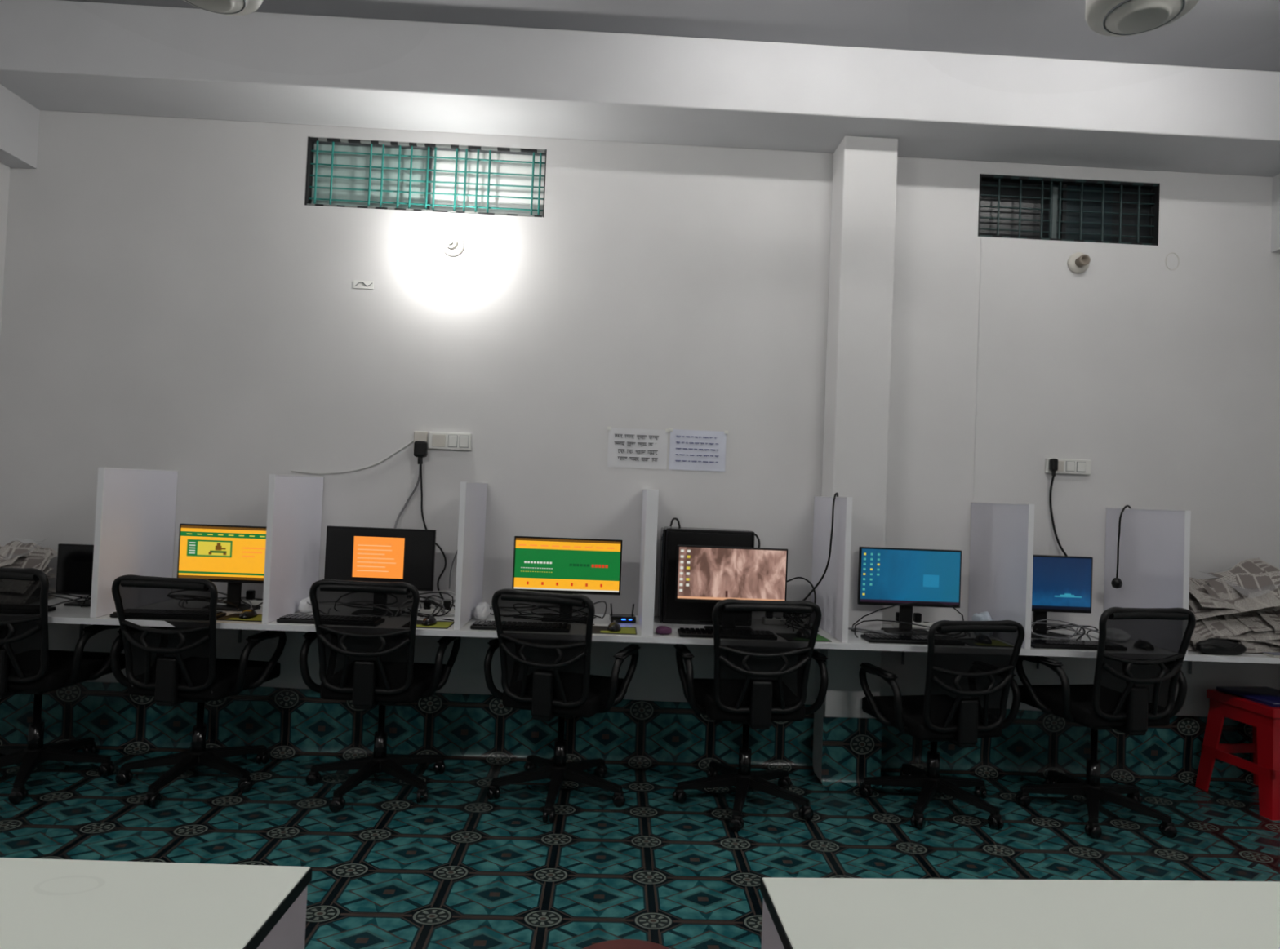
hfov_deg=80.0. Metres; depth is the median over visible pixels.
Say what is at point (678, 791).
hood
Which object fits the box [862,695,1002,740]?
seat cushion
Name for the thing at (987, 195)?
bar
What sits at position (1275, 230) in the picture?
trim
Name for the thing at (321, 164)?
bar
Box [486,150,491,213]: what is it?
bar
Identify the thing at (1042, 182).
bar
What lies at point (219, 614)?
keyboard
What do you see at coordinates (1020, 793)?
hood
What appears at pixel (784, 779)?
hood
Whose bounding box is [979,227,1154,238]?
bar
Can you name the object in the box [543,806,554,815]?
hood
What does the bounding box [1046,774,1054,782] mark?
hood
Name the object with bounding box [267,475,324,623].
panel
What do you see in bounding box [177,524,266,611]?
computer monitor
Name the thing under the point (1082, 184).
bar
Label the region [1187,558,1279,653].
pile
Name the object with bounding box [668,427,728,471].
paper notice
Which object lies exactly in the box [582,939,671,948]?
plastic stool
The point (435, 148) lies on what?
bar
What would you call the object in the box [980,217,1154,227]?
bar
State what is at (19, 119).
beam
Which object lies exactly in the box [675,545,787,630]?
computer monitor
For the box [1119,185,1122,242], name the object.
bar
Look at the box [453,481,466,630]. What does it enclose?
edge banding
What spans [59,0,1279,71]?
ceiling
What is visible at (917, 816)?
hood
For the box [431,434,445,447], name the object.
socket
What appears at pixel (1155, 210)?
reveal edge
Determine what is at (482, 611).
crumpled paper
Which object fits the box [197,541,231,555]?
picture
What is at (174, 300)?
wall
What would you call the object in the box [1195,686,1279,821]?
plastic stool
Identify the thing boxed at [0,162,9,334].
wall
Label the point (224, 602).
clutter
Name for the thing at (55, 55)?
beam
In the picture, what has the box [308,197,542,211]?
bar
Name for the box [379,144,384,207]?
bar
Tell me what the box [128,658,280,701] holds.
seat cushion
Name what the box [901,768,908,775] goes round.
hood
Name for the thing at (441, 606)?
clutter
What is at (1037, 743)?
baseboard
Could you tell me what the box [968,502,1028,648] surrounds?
panel
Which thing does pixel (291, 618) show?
keyboard
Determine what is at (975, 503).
top banding
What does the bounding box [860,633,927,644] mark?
keyboard
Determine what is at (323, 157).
pane
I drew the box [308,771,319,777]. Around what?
hood
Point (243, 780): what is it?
hood
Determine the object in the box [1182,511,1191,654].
edge banding
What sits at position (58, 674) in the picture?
seat cushion
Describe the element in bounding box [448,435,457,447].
rocker
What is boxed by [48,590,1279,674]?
computer desk
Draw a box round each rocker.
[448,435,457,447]
[459,435,468,447]
[1066,462,1075,471]
[1076,462,1085,471]
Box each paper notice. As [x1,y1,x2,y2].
[607,426,669,469]
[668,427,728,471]
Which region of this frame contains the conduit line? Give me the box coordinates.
[973,238,982,500]
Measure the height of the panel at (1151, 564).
0.636 m
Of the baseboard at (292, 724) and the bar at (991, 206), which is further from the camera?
the bar at (991, 206)
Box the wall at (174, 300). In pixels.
[0,110,1279,718]
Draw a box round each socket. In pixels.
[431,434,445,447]
[444,237,457,249]
[1057,461,1063,471]
[1075,254,1090,266]
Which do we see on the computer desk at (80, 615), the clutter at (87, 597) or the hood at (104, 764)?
the clutter at (87, 597)
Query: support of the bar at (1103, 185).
attached to the wall at (174, 300)
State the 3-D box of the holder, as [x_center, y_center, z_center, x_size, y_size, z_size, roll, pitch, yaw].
[2.280,-1.101,3.937,0.110,0.110,0.062,2,-1,-2]
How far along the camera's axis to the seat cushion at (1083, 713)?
3.35 m
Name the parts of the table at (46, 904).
panel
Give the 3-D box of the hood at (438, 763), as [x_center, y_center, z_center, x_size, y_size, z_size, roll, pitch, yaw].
[-0.954,1.373,3.628,0.036,0.029,0.036,2,-1,2]
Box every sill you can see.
[310,137,542,217]
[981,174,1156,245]
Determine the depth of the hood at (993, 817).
3.24 m
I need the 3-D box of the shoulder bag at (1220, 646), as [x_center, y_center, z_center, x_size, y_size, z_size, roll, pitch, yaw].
[2.608,0.771,3.417,0.218,0.071,0.067,2,-1,-2]
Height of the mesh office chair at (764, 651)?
0.948 m
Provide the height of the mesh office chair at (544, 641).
0.943 m
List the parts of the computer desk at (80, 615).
power strip, power strip, power strip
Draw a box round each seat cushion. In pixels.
[7,649,125,692]
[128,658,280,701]
[320,662,446,703]
[502,675,626,717]
[693,678,804,721]
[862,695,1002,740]
[1017,684,1169,728]
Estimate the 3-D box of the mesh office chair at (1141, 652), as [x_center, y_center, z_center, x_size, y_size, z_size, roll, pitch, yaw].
[2.068,1.051,3.483,0.650,0.973,0.611,3,-1,-11]
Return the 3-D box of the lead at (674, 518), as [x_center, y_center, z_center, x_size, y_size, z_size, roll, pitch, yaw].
[0.195,0.294,3.801,0.115,0.158,0.029,3,-2,-43]
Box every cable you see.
[786,492,838,604]
[1165,252,1179,270]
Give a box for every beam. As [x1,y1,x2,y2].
[0,0,1279,177]
[0,84,39,168]
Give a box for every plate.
[428,431,471,450]
[1044,457,1091,475]
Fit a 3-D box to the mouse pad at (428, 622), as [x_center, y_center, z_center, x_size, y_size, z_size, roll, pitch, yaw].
[-0.934,0.647,3.379,0.200,0.038,0.170,2,-1,-2]
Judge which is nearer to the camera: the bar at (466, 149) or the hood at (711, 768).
the hood at (711, 768)
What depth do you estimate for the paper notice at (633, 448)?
3.87 m
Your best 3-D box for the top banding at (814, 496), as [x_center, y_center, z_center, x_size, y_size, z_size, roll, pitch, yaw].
[0.912,0.107,3.624,0.025,0.004,0.548,2,-1,-2]
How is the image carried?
attached to the computer monitor at (233, 555)
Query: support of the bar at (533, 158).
attached to the wall at (174, 300)
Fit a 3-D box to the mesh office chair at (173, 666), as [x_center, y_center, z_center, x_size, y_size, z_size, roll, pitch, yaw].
[-1.980,0.904,3.420,0.650,0.943,0.583,2,-1,5]
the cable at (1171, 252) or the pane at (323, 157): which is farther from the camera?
the cable at (1171, 252)
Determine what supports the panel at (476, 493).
on the computer desk at (80, 615)
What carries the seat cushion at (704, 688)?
on the mesh office chair at (764, 651)
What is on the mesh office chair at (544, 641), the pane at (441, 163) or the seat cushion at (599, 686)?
the seat cushion at (599, 686)
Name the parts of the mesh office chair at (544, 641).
leg, leg, rail, frame, leg, leg, leg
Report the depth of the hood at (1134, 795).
3.56 m
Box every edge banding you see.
[89,467,104,617]
[262,474,275,623]
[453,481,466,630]
[641,489,658,636]
[841,497,852,643]
[1024,504,1034,649]
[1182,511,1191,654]
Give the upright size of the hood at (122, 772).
0.029 m
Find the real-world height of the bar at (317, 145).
0.351 m
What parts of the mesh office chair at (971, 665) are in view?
leg, leg, leg, leg, leg, frame, rail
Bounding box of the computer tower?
[657,526,755,625]
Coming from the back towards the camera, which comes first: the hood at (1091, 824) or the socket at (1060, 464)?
the socket at (1060, 464)
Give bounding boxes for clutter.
[48,592,91,607]
[217,591,262,612]
[417,590,455,621]
[489,600,607,625]
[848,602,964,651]
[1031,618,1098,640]
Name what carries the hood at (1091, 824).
attached to the mesh office chair at (1141, 652)
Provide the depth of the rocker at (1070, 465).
3.92 m
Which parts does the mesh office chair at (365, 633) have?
leg, leg, rail, frame, leg, leg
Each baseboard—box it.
[0,681,815,775]
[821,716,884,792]
[880,709,1258,787]
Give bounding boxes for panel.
[96,468,177,617]
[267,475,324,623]
[459,483,487,629]
[637,489,647,633]
[810,497,846,642]
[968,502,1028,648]
[1103,508,1184,611]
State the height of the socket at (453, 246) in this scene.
0.056 m
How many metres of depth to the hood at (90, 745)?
3.66 m
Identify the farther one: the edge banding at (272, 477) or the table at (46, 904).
the edge banding at (272, 477)
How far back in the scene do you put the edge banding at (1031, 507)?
3.37 m
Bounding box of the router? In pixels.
[608,603,635,623]
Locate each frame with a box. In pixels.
[310,141,545,209]
[981,177,1152,243]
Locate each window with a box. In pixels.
[306,137,544,217]
[979,175,1158,245]
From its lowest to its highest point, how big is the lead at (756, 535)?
0.127 m
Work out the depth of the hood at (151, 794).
3.13 m
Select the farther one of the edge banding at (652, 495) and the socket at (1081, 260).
the socket at (1081, 260)
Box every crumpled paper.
[297,596,312,613]
[474,602,490,621]
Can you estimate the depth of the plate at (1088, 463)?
3.92 m
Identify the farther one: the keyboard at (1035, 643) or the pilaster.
the pilaster
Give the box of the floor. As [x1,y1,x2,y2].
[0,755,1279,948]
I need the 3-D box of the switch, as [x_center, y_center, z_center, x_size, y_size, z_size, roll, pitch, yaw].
[2.357,0.537,3.768,0.048,0.054,0.048,2,-1,-2]
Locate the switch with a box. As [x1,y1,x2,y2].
[1111,577,1122,588]
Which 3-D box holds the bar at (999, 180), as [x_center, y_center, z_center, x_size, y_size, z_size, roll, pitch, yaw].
[1.874,-1.395,3.982,0.011,0.329,0.010,2,-1,-2]
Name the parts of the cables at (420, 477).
cord, cord, cord, cord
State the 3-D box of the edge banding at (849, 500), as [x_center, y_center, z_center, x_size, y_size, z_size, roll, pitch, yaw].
[0.909,0.419,3.342,0.025,0.638,0.004,2,-1,-2]
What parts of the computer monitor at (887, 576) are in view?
casing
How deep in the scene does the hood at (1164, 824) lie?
3.23 m
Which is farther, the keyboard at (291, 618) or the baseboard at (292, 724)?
the baseboard at (292, 724)
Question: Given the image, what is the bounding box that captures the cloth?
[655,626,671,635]
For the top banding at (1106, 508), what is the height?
0.004 m
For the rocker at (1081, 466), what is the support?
attached to the plate at (1088, 463)
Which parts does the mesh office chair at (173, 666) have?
leg, rail, frame, leg, leg, leg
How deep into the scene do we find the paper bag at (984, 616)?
3.60 m
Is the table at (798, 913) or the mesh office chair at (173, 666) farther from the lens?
the mesh office chair at (173, 666)
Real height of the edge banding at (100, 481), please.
0.638 m
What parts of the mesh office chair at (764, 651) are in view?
leg, leg, leg, frame, rail, leg, leg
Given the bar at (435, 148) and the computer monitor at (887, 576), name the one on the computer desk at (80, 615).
the computer monitor at (887, 576)
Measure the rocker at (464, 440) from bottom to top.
0.057 m
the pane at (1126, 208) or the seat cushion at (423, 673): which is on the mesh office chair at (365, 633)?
the seat cushion at (423, 673)
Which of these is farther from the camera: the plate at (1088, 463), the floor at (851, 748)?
the plate at (1088, 463)
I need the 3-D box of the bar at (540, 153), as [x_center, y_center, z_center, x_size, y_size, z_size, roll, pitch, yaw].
[-0.514,-1.487,3.907,0.011,0.351,0.010,2,-1,-2]
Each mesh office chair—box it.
[0,568,125,804]
[110,574,286,807]
[299,578,461,813]
[484,588,640,823]
[672,599,828,832]
[858,620,1024,829]
[1015,607,1195,839]
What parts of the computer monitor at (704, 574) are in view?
casing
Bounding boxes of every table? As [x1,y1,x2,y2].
[0,857,312,948]
[760,877,1279,948]
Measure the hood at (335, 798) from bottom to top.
0.029 m
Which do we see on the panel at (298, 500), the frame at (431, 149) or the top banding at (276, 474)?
the top banding at (276, 474)
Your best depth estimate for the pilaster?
3.72 m
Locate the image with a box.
[186,539,232,557]
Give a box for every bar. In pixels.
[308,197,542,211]
[309,186,543,199]
[310,174,543,188]
[311,150,545,164]
[311,163,544,177]
[313,141,319,204]
[328,142,334,204]
[367,143,372,206]
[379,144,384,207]
[395,145,400,208]
[408,146,413,208]
[424,146,429,209]
[431,146,436,209]
[453,148,457,211]
[462,148,467,211]
[474,149,479,212]
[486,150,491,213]
[530,152,534,214]
[537,152,542,215]
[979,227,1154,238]
[980,205,1154,216]
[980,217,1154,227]
[981,184,1155,195]
[981,194,1155,204]
[996,178,1000,235]
[1017,179,1022,236]
[1040,181,1044,238]
[1048,181,1053,238]
[1057,182,1062,239]
[1079,182,1083,239]
[1101,184,1104,240]
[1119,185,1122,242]
[1136,186,1140,243]
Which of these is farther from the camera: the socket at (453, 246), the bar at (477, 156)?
the bar at (477, 156)
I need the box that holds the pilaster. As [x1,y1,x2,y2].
[812,135,897,782]
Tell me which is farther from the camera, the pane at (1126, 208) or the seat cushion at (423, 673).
the pane at (1126, 208)
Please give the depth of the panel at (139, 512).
3.48 m
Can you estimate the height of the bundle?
0.286 m
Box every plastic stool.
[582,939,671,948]
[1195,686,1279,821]
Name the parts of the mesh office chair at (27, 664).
leg, leg, rail, frame, leg, leg, leg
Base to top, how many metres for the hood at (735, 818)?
0.029 m
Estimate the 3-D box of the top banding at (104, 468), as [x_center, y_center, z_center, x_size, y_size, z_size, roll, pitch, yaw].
[-2.303,-0.023,3.522,0.025,0.004,0.548,2,-1,-2]
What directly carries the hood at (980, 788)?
attached to the mesh office chair at (971, 665)
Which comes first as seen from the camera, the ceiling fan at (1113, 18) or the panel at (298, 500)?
the ceiling fan at (1113, 18)
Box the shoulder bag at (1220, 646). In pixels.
[1195,638,1246,655]
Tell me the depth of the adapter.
3.78 m
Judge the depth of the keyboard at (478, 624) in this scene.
3.31 m
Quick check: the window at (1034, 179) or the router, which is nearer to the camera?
the router
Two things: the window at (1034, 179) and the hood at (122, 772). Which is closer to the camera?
the hood at (122, 772)
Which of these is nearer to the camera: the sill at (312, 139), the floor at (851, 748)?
the floor at (851, 748)
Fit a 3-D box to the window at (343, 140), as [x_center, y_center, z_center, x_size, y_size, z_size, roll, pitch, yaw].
[-1.091,-1.510,3.880,1.193,0.349,0.016,2,-1,-2]
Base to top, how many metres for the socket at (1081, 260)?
0.056 m
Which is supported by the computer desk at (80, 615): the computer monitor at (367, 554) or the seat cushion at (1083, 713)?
the computer monitor at (367, 554)
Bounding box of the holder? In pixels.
[1066,252,1090,273]
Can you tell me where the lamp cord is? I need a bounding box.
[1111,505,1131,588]
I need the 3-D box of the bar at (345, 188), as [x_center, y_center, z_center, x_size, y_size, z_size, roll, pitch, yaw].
[-1.089,-1.440,3.897,1.205,0.008,0.008,2,-1,-2]
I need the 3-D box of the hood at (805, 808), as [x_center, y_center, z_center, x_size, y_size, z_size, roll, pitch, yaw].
[0.713,1.431,3.268,0.036,0.029,0.036,2,-1,-6]
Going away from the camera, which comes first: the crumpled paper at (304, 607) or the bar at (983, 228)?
the crumpled paper at (304, 607)
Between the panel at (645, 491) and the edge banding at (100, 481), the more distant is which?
the panel at (645, 491)
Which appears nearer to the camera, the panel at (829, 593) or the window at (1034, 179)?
the panel at (829, 593)
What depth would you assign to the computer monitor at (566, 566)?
3.60 m
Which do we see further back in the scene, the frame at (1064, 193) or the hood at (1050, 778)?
the frame at (1064, 193)
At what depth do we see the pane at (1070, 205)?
4.04 m
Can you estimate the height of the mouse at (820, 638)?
0.038 m
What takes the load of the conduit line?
attached to the wall at (174, 300)
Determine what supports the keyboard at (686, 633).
on the computer desk at (80, 615)
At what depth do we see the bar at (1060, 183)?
3.99 m
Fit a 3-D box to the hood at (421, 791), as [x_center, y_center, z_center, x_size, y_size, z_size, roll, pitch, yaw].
[-0.938,1.366,3.287,0.036,0.029,0.036,2,-1,2]
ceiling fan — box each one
[182,0,262,15]
[1084,0,1199,36]
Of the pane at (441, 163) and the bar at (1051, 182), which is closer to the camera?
the pane at (441, 163)
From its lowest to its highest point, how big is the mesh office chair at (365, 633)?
0.958 m
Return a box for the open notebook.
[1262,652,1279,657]
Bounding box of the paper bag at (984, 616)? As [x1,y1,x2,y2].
[971,611,993,621]
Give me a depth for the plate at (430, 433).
3.82 m
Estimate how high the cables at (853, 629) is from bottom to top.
0.218 m
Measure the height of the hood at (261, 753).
0.029 m
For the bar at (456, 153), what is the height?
0.351 m
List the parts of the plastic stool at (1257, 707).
leg, seat, leg, leg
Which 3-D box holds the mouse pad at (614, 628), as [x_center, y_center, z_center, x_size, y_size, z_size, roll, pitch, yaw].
[-0.115,0.680,3.415,0.200,0.038,0.170,2,-1,-2]
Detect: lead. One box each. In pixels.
[669,517,680,528]
[755,533,759,547]
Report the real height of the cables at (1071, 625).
0.137 m
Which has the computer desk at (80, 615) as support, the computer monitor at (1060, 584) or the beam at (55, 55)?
the computer monitor at (1060, 584)
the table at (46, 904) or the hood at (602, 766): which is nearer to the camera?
the table at (46, 904)
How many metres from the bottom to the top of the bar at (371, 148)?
0.351 m
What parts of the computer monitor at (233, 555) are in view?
casing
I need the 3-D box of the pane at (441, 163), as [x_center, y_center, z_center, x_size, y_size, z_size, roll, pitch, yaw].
[-0.786,-1.497,3.943,0.602,0.351,0.010,2,-1,-2]
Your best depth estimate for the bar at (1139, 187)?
4.00 m
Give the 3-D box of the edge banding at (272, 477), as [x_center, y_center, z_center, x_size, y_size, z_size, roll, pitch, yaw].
[-1.590,0.318,3.263,0.025,0.638,0.004,2,-1,-2]
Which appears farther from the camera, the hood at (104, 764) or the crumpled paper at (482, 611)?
the crumpled paper at (482, 611)
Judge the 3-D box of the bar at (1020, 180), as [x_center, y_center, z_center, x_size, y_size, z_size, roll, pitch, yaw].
[1.989,-1.390,3.986,0.011,0.329,0.010,2,-1,-2]
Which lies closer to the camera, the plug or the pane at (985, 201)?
the plug
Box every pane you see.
[311,143,427,209]
[430,150,545,217]
[979,181,1048,238]
[1047,184,1112,241]
[1111,187,1150,243]
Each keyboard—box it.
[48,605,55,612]
[109,611,226,618]
[276,613,315,624]
[470,620,496,630]
[677,627,713,638]
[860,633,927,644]
[1031,639,1097,650]
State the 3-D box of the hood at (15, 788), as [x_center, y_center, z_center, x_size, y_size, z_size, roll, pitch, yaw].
[-2.555,1.298,3.133,0.036,0.029,0.036,2,-1,1]
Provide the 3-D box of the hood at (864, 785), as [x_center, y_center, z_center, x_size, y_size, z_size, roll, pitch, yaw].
[1.052,1.450,3.547,0.036,0.029,0.036,3,-1,-13]
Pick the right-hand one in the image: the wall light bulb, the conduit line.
the conduit line
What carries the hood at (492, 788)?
attached to the mesh office chair at (544, 641)
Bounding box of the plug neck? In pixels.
[1051,471,1055,475]
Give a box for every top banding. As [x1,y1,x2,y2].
[104,467,177,471]
[275,474,324,477]
[813,496,846,497]
[974,502,1028,505]
[1106,507,1184,511]
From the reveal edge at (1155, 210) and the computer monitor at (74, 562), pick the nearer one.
the computer monitor at (74, 562)
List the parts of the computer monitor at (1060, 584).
casing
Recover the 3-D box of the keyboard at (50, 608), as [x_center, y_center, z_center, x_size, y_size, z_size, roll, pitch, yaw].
[-2.791,0.579,3.300,0.430,0.022,0.120,2,-1,-2]
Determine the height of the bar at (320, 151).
0.008 m
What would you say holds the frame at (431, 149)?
attached to the wall at (174, 300)
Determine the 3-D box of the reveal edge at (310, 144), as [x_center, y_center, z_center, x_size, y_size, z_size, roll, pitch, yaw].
[-1.086,-1.510,3.896,1.203,0.351,0.055,2,-1,-2]
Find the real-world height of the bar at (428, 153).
0.351 m
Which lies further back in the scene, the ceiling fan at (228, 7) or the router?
the router
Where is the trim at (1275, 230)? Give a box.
[1271,173,1279,253]
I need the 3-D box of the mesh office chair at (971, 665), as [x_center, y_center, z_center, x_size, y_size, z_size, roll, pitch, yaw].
[1.346,1.065,3.497,0.650,0.888,0.608,3,-1,-13]
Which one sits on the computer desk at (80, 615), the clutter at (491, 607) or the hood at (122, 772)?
the clutter at (491, 607)
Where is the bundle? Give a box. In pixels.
[0,540,57,599]
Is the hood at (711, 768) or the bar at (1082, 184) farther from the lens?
the bar at (1082, 184)
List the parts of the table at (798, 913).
panel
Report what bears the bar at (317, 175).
attached to the wall at (174, 300)
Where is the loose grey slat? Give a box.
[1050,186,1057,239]
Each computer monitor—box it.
[55,543,93,607]
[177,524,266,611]
[324,525,435,591]
[511,536,622,595]
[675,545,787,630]
[857,546,961,635]
[1031,555,1093,639]
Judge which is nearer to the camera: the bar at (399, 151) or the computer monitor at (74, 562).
the computer monitor at (74, 562)
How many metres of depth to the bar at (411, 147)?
3.88 m
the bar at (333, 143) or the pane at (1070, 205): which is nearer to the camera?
the bar at (333, 143)
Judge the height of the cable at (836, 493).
0.613 m
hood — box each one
[11,786,25,792]
[84,742,95,749]
[100,760,112,768]
[118,769,130,775]
[146,790,159,799]
[239,776,250,783]
[257,750,267,757]
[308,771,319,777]
[332,795,342,802]
[417,787,427,795]
[435,760,444,767]
[488,784,498,792]
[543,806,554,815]
[596,764,605,769]
[613,791,623,797]
[675,787,684,795]
[709,766,715,773]
[732,814,742,822]
[781,776,789,782]
[801,804,811,812]
[861,782,871,790]
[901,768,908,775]
[912,812,924,821]
[977,786,986,791]
[990,813,1001,822]
[1017,791,1028,796]
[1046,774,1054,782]
[1087,821,1099,829]
[1128,792,1139,798]
[1161,821,1174,827]
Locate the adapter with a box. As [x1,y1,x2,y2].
[413,431,427,464]
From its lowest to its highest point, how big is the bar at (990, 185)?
0.008 m
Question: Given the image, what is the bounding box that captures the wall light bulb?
[440,229,463,256]
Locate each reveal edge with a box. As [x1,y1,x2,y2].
[304,136,546,217]
[977,173,1159,245]

